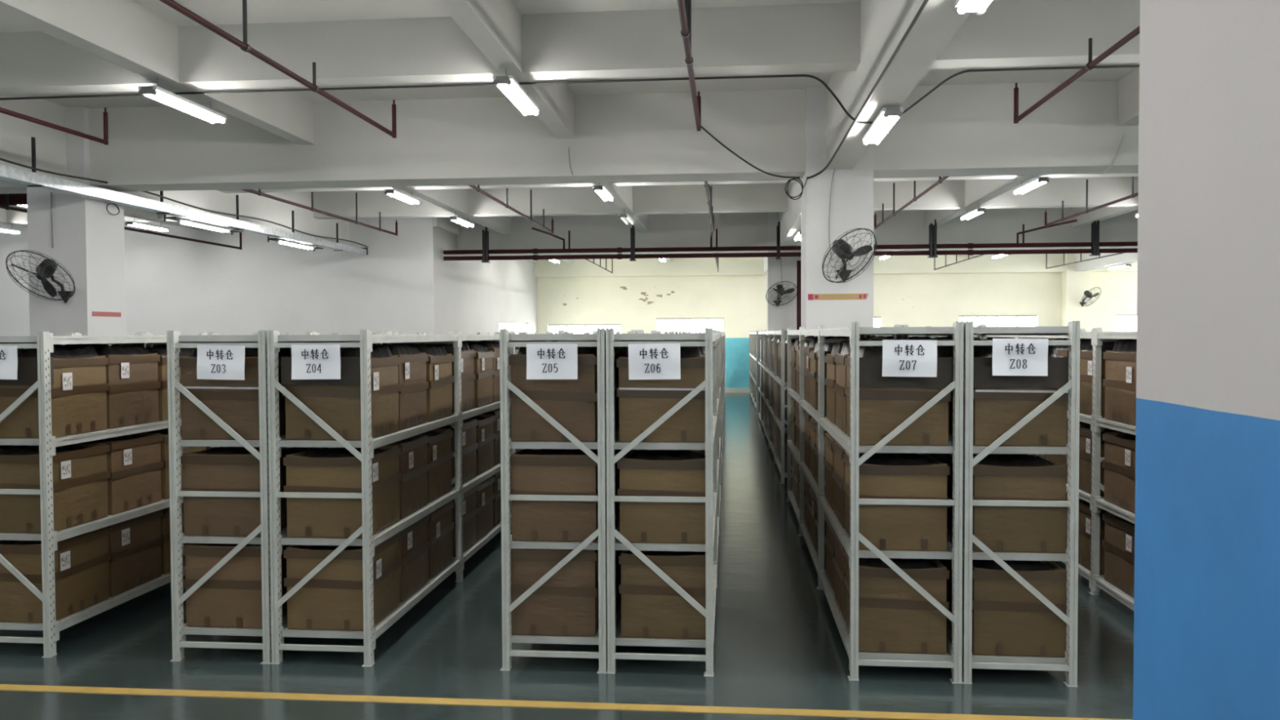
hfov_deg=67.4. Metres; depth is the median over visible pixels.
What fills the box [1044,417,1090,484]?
cardboard box
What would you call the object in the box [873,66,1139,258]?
beam
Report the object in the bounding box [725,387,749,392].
baseboard
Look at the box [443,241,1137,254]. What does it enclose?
pipe
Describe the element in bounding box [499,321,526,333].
window
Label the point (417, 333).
storage rack
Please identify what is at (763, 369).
cardboard box
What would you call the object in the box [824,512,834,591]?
cardboard box
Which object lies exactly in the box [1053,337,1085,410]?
cardboard box
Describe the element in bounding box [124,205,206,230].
trim
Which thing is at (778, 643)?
floor
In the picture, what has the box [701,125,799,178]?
cable
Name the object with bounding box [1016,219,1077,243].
pipe
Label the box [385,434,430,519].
cardboard box
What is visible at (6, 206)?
pipe
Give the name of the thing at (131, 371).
cardboard box
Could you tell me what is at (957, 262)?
pipe
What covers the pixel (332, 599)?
cardboard box
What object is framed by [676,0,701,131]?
pipe
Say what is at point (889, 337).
cardboard box
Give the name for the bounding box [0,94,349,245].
beam
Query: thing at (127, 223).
lamp
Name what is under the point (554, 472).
cardboard box
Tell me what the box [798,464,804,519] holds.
cardboard box
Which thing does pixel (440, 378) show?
cardboard box
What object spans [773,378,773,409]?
cardboard box
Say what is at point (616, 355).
cardboard box
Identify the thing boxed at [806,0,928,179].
cable
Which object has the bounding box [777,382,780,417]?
cardboard box
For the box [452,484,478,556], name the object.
cardboard box
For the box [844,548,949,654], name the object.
cardboard box
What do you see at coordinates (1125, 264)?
lamp
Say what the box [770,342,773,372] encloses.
cardboard box
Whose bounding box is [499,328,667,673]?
storage rack
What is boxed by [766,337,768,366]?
cardboard box
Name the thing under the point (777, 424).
cardboard box
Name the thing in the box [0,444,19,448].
cardboard box
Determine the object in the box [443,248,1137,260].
pipe
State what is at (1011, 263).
beam
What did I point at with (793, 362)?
cardboard box
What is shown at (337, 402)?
cardboard box
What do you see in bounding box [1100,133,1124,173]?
cable
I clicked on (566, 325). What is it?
window
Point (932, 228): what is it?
hanger
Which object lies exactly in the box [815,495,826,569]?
cardboard box
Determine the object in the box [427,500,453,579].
cardboard box
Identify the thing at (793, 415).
cardboard box
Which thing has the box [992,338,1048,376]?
paper sign
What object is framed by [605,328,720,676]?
storage rack
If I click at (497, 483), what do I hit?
cardboard box
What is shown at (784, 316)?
column
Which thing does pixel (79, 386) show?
cardboard box
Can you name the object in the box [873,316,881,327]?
window
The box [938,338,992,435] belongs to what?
cardboard box
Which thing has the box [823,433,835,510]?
cardboard box
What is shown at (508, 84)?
lamp
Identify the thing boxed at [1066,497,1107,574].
cardboard box
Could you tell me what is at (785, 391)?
cardboard box
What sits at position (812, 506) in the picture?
cardboard box
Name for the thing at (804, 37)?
beam
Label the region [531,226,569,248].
pipe
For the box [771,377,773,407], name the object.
cardboard box
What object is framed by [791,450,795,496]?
cardboard box
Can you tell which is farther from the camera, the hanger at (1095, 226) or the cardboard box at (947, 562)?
the hanger at (1095, 226)
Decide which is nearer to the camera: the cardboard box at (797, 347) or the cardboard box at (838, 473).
the cardboard box at (838, 473)
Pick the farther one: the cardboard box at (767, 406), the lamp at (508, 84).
the cardboard box at (767, 406)
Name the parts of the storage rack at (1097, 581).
post, shelf panel, shelf panel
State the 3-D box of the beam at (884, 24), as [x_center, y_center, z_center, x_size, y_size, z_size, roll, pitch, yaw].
[2.523,-2.777,13.254,0.300,0.977,37.000,0,2,5]
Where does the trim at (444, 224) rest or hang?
attached to the wall at (470, 296)
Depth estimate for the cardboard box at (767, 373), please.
17.69 m
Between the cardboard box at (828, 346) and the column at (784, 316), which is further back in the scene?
the column at (784, 316)
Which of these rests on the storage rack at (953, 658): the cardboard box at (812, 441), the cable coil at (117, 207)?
the cardboard box at (812, 441)
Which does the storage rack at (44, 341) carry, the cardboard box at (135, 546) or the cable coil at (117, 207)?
the cardboard box at (135, 546)
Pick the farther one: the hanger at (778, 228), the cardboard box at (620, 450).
the hanger at (778, 228)
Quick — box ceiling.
[0,0,1139,191]
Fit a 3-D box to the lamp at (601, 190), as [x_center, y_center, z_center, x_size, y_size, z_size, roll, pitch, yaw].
[-0.575,-2.681,15.118,0.170,0.204,1.236,0,2,5]
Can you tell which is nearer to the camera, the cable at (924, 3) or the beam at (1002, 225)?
the cable at (924, 3)
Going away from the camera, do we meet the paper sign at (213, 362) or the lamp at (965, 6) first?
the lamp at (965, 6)
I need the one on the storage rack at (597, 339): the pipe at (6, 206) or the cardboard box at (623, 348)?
the cardboard box at (623, 348)
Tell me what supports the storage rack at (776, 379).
on the floor
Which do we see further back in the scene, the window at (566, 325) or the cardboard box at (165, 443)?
the window at (566, 325)
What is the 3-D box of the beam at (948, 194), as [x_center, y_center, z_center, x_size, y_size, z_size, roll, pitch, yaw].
[0.714,-3.145,18.774,36.000,0.528,0.280,0,2,5]
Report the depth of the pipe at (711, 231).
21.15 m
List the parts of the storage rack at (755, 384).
post, post, post, post, post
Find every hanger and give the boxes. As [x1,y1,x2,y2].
[481,226,490,262]
[629,225,635,261]
[775,222,781,259]
[927,219,937,257]
[1089,220,1100,256]
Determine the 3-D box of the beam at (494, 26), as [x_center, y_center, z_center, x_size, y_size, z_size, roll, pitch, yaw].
[-0.720,-2.995,13.545,0.200,0.530,37.000,0,2,5]
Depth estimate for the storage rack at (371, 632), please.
5.75 m
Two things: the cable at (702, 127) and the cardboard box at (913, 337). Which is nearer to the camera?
the cardboard box at (913, 337)
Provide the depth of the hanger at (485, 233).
21.58 m
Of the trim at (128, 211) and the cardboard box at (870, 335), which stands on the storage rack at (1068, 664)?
the cardboard box at (870, 335)
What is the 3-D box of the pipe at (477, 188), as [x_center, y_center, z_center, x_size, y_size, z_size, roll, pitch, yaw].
[-2.120,-2.771,16.002,0.065,0.581,7.323,0,2,5]
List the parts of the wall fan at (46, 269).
blade, motor, blade, blade, arm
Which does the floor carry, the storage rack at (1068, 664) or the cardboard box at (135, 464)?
the storage rack at (1068, 664)
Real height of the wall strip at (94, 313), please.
0.060 m
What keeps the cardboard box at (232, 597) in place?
on the storage rack at (175, 341)
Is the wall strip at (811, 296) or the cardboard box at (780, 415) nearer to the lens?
the wall strip at (811, 296)
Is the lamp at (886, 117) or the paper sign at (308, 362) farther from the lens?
the lamp at (886, 117)
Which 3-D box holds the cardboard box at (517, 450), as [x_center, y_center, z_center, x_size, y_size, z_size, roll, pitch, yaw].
[-1.501,0.698,9.914,0.528,0.521,0.589,0,2,5]
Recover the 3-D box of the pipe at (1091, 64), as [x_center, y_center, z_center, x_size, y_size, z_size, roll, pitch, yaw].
[3.459,-2.673,5.899,0.065,0.771,7.723,0,2,5]
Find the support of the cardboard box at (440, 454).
on the storage rack at (371, 632)
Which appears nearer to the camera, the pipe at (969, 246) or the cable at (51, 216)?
the cable at (51, 216)
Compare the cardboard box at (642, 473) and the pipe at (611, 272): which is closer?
the cardboard box at (642, 473)
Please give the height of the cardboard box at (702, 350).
0.576 m
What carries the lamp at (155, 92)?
hanging from the ceiling
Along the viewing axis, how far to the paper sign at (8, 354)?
5.84 m
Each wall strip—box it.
[92,311,120,316]
[808,293,868,300]
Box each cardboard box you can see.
[0,345,109,438]
[0,443,110,533]
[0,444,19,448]
[0,526,111,623]
[53,343,117,347]
[64,343,160,429]
[78,432,163,515]
[107,509,163,596]
[123,344,166,347]
[137,427,208,499]
[143,346,195,421]
[160,502,191,574]
[178,347,291,439]
[180,446,305,537]
[182,542,293,628]
[280,344,400,440]
[283,444,401,538]
[284,531,401,631]
[372,342,428,430]
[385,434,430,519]
[399,514,430,602]
[404,341,475,413]
[413,345,453,422]
[417,428,453,502]
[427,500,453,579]
[437,417,478,487]
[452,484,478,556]
[462,340,500,402]
[467,414,495,475]
[468,343,494,408]
[476,475,494,540]
[480,408,500,466]
[493,471,501,526]
[509,341,606,442]
[509,346,519,381]
[509,409,521,452]
[510,448,598,542]
[511,548,607,636]
[606,550,619,600]
[613,346,626,422]
[613,352,620,426]
[614,448,619,512]
[616,346,705,442]
[617,449,705,544]
[618,448,622,487]
[618,550,621,582]
[618,550,706,639]
[622,346,628,351]
[683,346,705,354]
[762,340,764,364]
[762,368,764,393]
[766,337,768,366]
[767,337,773,368]
[767,373,768,400]
[767,406,768,430]
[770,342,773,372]
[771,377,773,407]
[771,413,773,444]
[773,337,778,373]
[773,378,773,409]
[777,337,781,375]
[777,338,786,377]
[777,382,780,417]
[777,424,778,458]
[778,385,786,421]
[778,427,781,463]
[779,339,785,378]
[784,338,795,382]
[784,389,792,427]
[784,431,792,472]
[790,337,799,391]
[790,397,795,445]
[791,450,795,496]
[794,456,799,508]
[795,335,837,394]
[795,400,799,449]
[798,340,809,399]
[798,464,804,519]
[803,409,813,469]
[804,336,861,403]
[804,416,804,459]
[804,474,810,533]
[808,342,817,409]
[808,417,817,481]
[808,484,816,551]
[814,422,828,493]
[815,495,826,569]
[816,337,875,416]
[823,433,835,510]
[824,339,847,425]
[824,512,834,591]
[831,440,846,528]
[832,527,845,621]
[834,337,912,434]
[843,451,949,551]
[844,339,951,446]
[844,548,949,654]
[870,335,893,337]
[884,336,924,338]
[908,336,952,338]
[929,453,951,529]
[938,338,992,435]
[939,559,951,622]
[948,453,1067,553]
[949,560,1066,657]
[950,339,1068,447]
[986,337,1012,339]
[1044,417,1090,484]
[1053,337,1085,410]
[1065,492,1067,549]
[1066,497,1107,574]
[1079,338,1115,417]
[1079,423,1123,497]
[1102,338,1136,426]
[1102,431,1135,513]
[1102,511,1134,598]
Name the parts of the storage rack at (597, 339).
post, shelf panel, shelf panel, shelf panel, shelf panel, post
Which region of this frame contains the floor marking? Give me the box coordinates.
[0,684,1133,719]
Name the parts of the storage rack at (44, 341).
shelf panel, post, shelf panel, shelf panel, shelf panel, post, post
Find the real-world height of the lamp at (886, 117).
0.114 m
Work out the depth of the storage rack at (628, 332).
13.61 m
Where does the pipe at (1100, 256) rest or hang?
hanging from the ceiling
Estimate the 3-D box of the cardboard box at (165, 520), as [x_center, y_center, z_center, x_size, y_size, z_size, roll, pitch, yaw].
[-3.769,1.335,7.468,0.528,0.521,0.589,0,2,5]
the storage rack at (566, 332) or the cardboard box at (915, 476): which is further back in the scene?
the storage rack at (566, 332)
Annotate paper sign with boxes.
[0,345,17,379]
[196,344,244,380]
[291,344,340,379]
[526,343,577,379]
[628,343,680,379]
[882,339,937,377]
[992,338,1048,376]
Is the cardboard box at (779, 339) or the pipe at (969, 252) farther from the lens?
the pipe at (969, 252)
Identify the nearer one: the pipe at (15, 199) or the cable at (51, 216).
the cable at (51, 216)
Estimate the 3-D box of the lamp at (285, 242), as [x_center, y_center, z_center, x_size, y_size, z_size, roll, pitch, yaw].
[-6.335,-2.140,17.721,0.190,0.100,1.900,0,2,5]
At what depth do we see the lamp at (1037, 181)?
14.42 m
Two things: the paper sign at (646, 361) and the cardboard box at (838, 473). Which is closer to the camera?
the paper sign at (646, 361)
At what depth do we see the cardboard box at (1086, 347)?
7.39 m
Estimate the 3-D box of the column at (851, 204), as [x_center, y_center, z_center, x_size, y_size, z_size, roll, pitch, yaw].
[2.379,-0.785,11.654,0.780,4.850,0.780,0,2,5]
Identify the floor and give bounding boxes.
[0,392,1133,719]
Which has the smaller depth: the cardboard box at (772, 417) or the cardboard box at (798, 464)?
the cardboard box at (798, 464)
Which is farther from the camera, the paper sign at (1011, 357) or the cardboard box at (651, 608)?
the cardboard box at (651, 608)
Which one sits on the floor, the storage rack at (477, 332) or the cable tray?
the storage rack at (477, 332)
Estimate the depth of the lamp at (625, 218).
18.41 m
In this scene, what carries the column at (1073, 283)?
attached to the wall at (916, 300)
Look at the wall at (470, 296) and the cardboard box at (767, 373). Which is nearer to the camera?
the cardboard box at (767, 373)
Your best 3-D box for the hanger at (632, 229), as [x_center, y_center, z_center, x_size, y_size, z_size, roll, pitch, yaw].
[-0.159,-2.610,21.345,0.130,0.810,0.190,0,2,5]
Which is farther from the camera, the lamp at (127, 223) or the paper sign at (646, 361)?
the lamp at (127, 223)
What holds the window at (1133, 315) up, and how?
in the wall at (916, 300)
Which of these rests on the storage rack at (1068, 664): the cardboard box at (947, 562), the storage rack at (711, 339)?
the cardboard box at (947, 562)
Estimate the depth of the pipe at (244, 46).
7.44 m
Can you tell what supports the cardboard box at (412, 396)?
on the storage rack at (371, 632)
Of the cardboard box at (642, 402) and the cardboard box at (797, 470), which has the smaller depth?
the cardboard box at (642, 402)
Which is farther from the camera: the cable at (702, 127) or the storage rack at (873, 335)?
the storage rack at (873, 335)
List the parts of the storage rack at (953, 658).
post, shelf panel, shelf panel, post, shelf panel, shelf panel, post, post, shelf panel, shelf panel, shelf panel, shelf panel, post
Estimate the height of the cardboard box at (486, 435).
0.521 m
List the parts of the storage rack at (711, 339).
post, shelf panel, shelf panel, shelf panel, shelf panel, post, post, post, post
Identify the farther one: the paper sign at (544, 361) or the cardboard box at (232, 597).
the cardboard box at (232, 597)
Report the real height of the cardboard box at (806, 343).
0.589 m
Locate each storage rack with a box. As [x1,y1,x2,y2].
[0,330,341,657]
[67,332,335,347]
[166,329,499,663]
[266,329,551,666]
[375,332,515,334]
[476,332,586,333]
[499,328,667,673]
[523,331,590,333]
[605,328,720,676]
[627,331,691,333]
[674,330,724,483]
[699,332,725,413]
[749,330,764,413]
[757,328,799,484]
[786,321,963,684]
[865,320,1079,687]
[873,334,946,337]
[973,327,1137,610]
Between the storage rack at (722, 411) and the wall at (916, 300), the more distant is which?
the wall at (916, 300)
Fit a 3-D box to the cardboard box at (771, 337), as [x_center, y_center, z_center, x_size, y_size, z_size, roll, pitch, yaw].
[2.638,-0.151,17.920,0.525,0.588,0.587,0,2,5]
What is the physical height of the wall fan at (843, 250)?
0.596 m
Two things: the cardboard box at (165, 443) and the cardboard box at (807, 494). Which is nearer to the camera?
the cardboard box at (165, 443)
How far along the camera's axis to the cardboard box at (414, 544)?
6.61 m
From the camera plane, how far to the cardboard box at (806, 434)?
8.80 m
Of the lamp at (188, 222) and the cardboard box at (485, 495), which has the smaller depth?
the cardboard box at (485, 495)
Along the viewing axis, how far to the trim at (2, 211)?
19.88 m
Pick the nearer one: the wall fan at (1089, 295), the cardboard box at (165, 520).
the cardboard box at (165, 520)
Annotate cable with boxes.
[0,64,1139,124]
[0,157,368,247]
[50,191,53,248]
[568,146,573,175]
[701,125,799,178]
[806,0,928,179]
[828,168,835,259]
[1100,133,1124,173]
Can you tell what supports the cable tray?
hanging from the beam at (970, 129)
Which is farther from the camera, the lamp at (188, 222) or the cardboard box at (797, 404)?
the lamp at (188, 222)
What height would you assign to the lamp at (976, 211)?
0.204 m
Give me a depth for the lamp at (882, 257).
28.00 m
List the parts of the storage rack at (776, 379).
post, post, post, post, post, post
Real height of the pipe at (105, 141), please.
0.771 m
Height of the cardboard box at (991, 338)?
0.622 m
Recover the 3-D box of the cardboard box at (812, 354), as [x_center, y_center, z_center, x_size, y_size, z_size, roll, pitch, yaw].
[1.742,0.116,8.268,0.525,0.589,0.589,0,2,6]
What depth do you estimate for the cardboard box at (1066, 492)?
7.89 m
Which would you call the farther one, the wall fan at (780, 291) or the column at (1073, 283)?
the column at (1073, 283)
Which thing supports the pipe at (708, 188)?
attached to the beam at (970, 129)
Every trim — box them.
[0,208,27,226]
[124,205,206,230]
[431,217,537,263]
[544,248,1107,255]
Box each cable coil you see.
[106,203,119,214]
[784,176,808,199]
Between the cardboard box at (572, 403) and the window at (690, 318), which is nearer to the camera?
the cardboard box at (572, 403)
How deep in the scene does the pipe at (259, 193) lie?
16.34 m
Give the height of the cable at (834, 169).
1.124 m
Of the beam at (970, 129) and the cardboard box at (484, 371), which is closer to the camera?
the cardboard box at (484, 371)
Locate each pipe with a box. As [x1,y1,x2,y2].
[0,106,108,145]
[0,193,26,205]
[0,193,241,249]
[159,0,396,137]
[240,189,397,235]
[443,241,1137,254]
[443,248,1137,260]
[468,185,553,233]
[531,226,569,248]
[584,258,613,273]
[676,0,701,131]
[703,180,714,231]
[710,227,717,247]
[715,257,718,272]
[796,260,800,329]
[874,176,949,229]
[933,254,983,270]
[1013,26,1139,123]
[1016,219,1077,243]
[1044,176,1137,226]
[1045,248,1123,269]
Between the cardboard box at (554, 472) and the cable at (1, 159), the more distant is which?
the cable at (1, 159)
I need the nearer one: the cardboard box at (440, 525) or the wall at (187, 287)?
the cardboard box at (440, 525)
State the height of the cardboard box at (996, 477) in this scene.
0.542 m
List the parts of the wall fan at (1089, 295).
motor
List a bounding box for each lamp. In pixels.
[0,223,21,234]
[124,216,168,231]
[137,77,226,124]
[164,214,243,235]
[267,235,323,251]
[383,186,419,204]
[448,216,474,227]
[492,66,539,116]
[547,259,559,263]
[592,182,613,201]
[618,208,634,225]
[657,257,666,262]
[794,230,800,240]
[862,106,903,145]
[879,255,891,259]
[955,0,991,16]
[960,202,986,220]
[991,253,1008,258]
[1013,174,1049,194]
[1107,263,1131,269]
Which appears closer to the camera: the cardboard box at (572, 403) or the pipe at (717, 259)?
the cardboard box at (572, 403)
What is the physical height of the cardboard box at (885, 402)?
0.604 m
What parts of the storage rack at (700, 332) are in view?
post, post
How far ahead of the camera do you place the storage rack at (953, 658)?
5.43 m
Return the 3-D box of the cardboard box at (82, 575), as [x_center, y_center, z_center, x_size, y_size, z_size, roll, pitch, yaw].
[-3.878,1.366,6.253,0.528,0.527,0.589,0,2,6]
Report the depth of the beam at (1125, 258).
28.16 m
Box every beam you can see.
[0,0,573,262]
[0,0,1140,95]
[0,80,1138,194]
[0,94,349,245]
[0,176,1137,224]
[217,172,1137,193]
[436,0,671,262]
[457,207,1137,256]
[534,253,1137,277]
[763,0,969,274]
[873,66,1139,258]
[969,206,1137,258]
[1074,253,1137,271]
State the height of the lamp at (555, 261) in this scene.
0.204 m
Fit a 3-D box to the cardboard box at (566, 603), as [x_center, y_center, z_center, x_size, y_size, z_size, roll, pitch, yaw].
[-0.490,1.351,5.941,0.528,0.544,0.589,0,2,5]
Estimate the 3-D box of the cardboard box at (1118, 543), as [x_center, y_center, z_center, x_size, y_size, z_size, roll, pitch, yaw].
[3.658,1.356,6.792,0.528,0.554,0.589,0,2,5]
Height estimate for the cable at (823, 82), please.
0.462 m
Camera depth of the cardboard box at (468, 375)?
7.94 m
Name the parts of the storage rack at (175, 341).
post, shelf panel, shelf panel, shelf panel, shelf panel, post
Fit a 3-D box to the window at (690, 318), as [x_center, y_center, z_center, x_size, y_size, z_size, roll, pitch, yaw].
[1.671,-0.635,32.096,2.260,1.540,0.080,0,2,5]
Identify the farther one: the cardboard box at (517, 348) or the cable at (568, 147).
the cable at (568, 147)
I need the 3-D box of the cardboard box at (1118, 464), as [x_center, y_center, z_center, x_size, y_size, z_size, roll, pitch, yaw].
[3.645,0.766,6.773,0.528,0.554,0.589,0,2,5]
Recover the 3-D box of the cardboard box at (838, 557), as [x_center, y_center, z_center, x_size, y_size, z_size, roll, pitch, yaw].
[1.574,1.376,6.362,0.525,0.554,0.589,0,2,5]
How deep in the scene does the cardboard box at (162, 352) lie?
7.16 m
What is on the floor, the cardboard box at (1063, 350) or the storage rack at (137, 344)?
the storage rack at (137, 344)
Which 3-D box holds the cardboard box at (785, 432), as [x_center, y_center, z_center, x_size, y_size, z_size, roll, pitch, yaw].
[2.177,1.216,12.869,0.525,0.515,0.587,0,2,6]
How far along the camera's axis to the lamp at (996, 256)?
27.70 m
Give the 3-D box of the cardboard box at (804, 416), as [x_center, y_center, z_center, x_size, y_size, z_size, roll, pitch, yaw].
[1.878,0.705,9.604,0.525,0.536,0.589,0,2,5]
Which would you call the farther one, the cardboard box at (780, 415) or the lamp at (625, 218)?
the lamp at (625, 218)
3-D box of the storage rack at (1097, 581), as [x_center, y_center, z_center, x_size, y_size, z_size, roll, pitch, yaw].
[3.781,0.731,8.125,0.626,2.000,5.885,0,2,5]
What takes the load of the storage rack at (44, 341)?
on the floor
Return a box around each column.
[26,106,126,345]
[766,212,800,335]
[800,86,874,337]
[1061,253,1092,331]
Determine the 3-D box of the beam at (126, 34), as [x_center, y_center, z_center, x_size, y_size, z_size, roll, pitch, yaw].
[-3.956,-2.989,13.842,0.200,0.530,37.000,0,2,5]
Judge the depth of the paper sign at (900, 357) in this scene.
5.35 m
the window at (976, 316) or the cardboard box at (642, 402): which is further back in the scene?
the window at (976, 316)
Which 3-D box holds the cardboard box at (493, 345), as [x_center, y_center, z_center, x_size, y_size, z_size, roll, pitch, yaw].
[-1.581,0.097,9.187,0.528,0.584,0.589,0,2,5]
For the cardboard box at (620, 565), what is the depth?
6.91 m
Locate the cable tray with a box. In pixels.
[0,137,368,255]
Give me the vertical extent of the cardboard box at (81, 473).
0.527 m
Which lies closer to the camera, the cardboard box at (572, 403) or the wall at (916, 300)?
the cardboard box at (572, 403)
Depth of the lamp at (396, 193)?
15.31 m
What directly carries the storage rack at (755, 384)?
on the floor
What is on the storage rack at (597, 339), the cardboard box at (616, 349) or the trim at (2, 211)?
the cardboard box at (616, 349)
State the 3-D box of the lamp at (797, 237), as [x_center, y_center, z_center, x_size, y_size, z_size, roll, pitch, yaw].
[3.058,-2.377,18.258,0.170,0.114,1.236,0,2,5]
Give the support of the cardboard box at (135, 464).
on the storage rack at (44, 341)
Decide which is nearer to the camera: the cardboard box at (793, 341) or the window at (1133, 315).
the cardboard box at (793, 341)
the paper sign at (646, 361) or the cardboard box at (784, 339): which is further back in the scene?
the cardboard box at (784, 339)
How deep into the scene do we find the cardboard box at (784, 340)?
13.39 m
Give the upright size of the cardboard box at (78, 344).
0.584 m
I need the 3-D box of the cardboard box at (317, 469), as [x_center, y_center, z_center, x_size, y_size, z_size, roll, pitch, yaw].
[-1.857,0.802,6.051,0.528,0.527,0.589,0,2,6]
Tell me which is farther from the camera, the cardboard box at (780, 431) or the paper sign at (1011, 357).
the cardboard box at (780, 431)
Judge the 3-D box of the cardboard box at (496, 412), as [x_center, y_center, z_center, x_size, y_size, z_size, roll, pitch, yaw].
[-1.571,0.707,9.200,0.528,0.544,0.589,0,2,5]
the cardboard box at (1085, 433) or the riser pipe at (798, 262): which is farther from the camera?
the riser pipe at (798, 262)
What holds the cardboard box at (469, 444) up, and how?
on the storage rack at (371, 632)
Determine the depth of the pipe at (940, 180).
15.65 m
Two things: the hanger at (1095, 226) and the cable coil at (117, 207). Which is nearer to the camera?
the cable coil at (117, 207)
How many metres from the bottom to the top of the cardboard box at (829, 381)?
0.592 m
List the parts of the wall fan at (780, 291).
motor, blade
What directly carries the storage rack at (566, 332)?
on the floor
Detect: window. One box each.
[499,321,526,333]
[548,324,622,333]
[656,317,724,332]
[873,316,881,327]
[958,315,1036,326]
[1115,314,1137,331]
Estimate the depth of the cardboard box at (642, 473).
5.58 m
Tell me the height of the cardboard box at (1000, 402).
0.604 m
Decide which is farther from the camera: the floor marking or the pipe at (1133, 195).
the pipe at (1133, 195)
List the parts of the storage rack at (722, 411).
post, post, post, post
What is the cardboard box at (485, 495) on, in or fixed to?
on the storage rack at (371, 632)
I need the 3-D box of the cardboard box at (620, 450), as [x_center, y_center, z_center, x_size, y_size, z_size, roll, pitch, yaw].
[-0.373,0.760,7.145,0.528,0.539,0.589,0,2,5]
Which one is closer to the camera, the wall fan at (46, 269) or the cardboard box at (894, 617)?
the cardboard box at (894, 617)
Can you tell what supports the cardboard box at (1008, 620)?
on the storage rack at (1068, 664)
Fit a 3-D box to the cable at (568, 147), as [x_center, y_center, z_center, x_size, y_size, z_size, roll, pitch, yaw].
[-0.836,-2.400,11.593,0.057,0.339,0.012,0,2,5]
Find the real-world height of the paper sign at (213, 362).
0.205 m
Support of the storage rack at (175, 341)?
on the floor
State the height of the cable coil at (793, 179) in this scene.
0.279 m
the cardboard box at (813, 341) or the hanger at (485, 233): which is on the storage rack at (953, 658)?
the cardboard box at (813, 341)
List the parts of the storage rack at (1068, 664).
post, post, shelf panel, shelf panel, shelf panel, shelf panel, post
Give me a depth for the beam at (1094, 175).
15.15 m
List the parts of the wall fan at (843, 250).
blade, motor, arm, blade, blade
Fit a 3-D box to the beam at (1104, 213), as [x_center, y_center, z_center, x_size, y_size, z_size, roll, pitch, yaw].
[8.990,-3.011,12.653,0.200,0.530,37.000,0,2,5]
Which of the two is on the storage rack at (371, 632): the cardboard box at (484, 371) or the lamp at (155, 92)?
the cardboard box at (484, 371)
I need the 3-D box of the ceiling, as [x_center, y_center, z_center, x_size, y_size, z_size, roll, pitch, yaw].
[0.225,-3.376,13.448,36.600,0.250,37.600,0,2,5]
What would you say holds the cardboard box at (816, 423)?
on the storage rack at (953, 658)
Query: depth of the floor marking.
5.10 m
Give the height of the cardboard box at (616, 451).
0.527 m
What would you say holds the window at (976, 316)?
in the wall at (916, 300)
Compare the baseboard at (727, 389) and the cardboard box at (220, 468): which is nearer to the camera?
the cardboard box at (220, 468)
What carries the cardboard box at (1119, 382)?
on the storage rack at (1097, 581)
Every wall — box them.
[0,217,434,336]
[432,226,537,334]
[537,271,1137,387]
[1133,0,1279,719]
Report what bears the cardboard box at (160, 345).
on the storage rack at (137, 344)
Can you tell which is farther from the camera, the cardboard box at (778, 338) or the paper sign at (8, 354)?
the cardboard box at (778, 338)
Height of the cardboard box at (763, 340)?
0.573 m
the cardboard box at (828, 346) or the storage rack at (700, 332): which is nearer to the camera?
the cardboard box at (828, 346)
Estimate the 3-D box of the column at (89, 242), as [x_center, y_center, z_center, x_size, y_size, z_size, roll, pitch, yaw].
[-7.335,-0.769,12.546,0.780,4.850,0.780,0,2,5]
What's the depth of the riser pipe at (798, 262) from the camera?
21.62 m
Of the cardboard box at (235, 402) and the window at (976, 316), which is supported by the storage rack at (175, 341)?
the cardboard box at (235, 402)
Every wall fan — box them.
[5,249,75,302]
[765,280,797,306]
[822,227,876,283]
[1079,287,1101,306]
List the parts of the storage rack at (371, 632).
post, shelf panel, shelf panel, post, shelf panel, shelf panel, post, shelf panel, shelf panel, shelf panel, post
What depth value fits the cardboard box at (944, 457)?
6.06 m
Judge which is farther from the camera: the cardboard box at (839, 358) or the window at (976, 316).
the window at (976, 316)

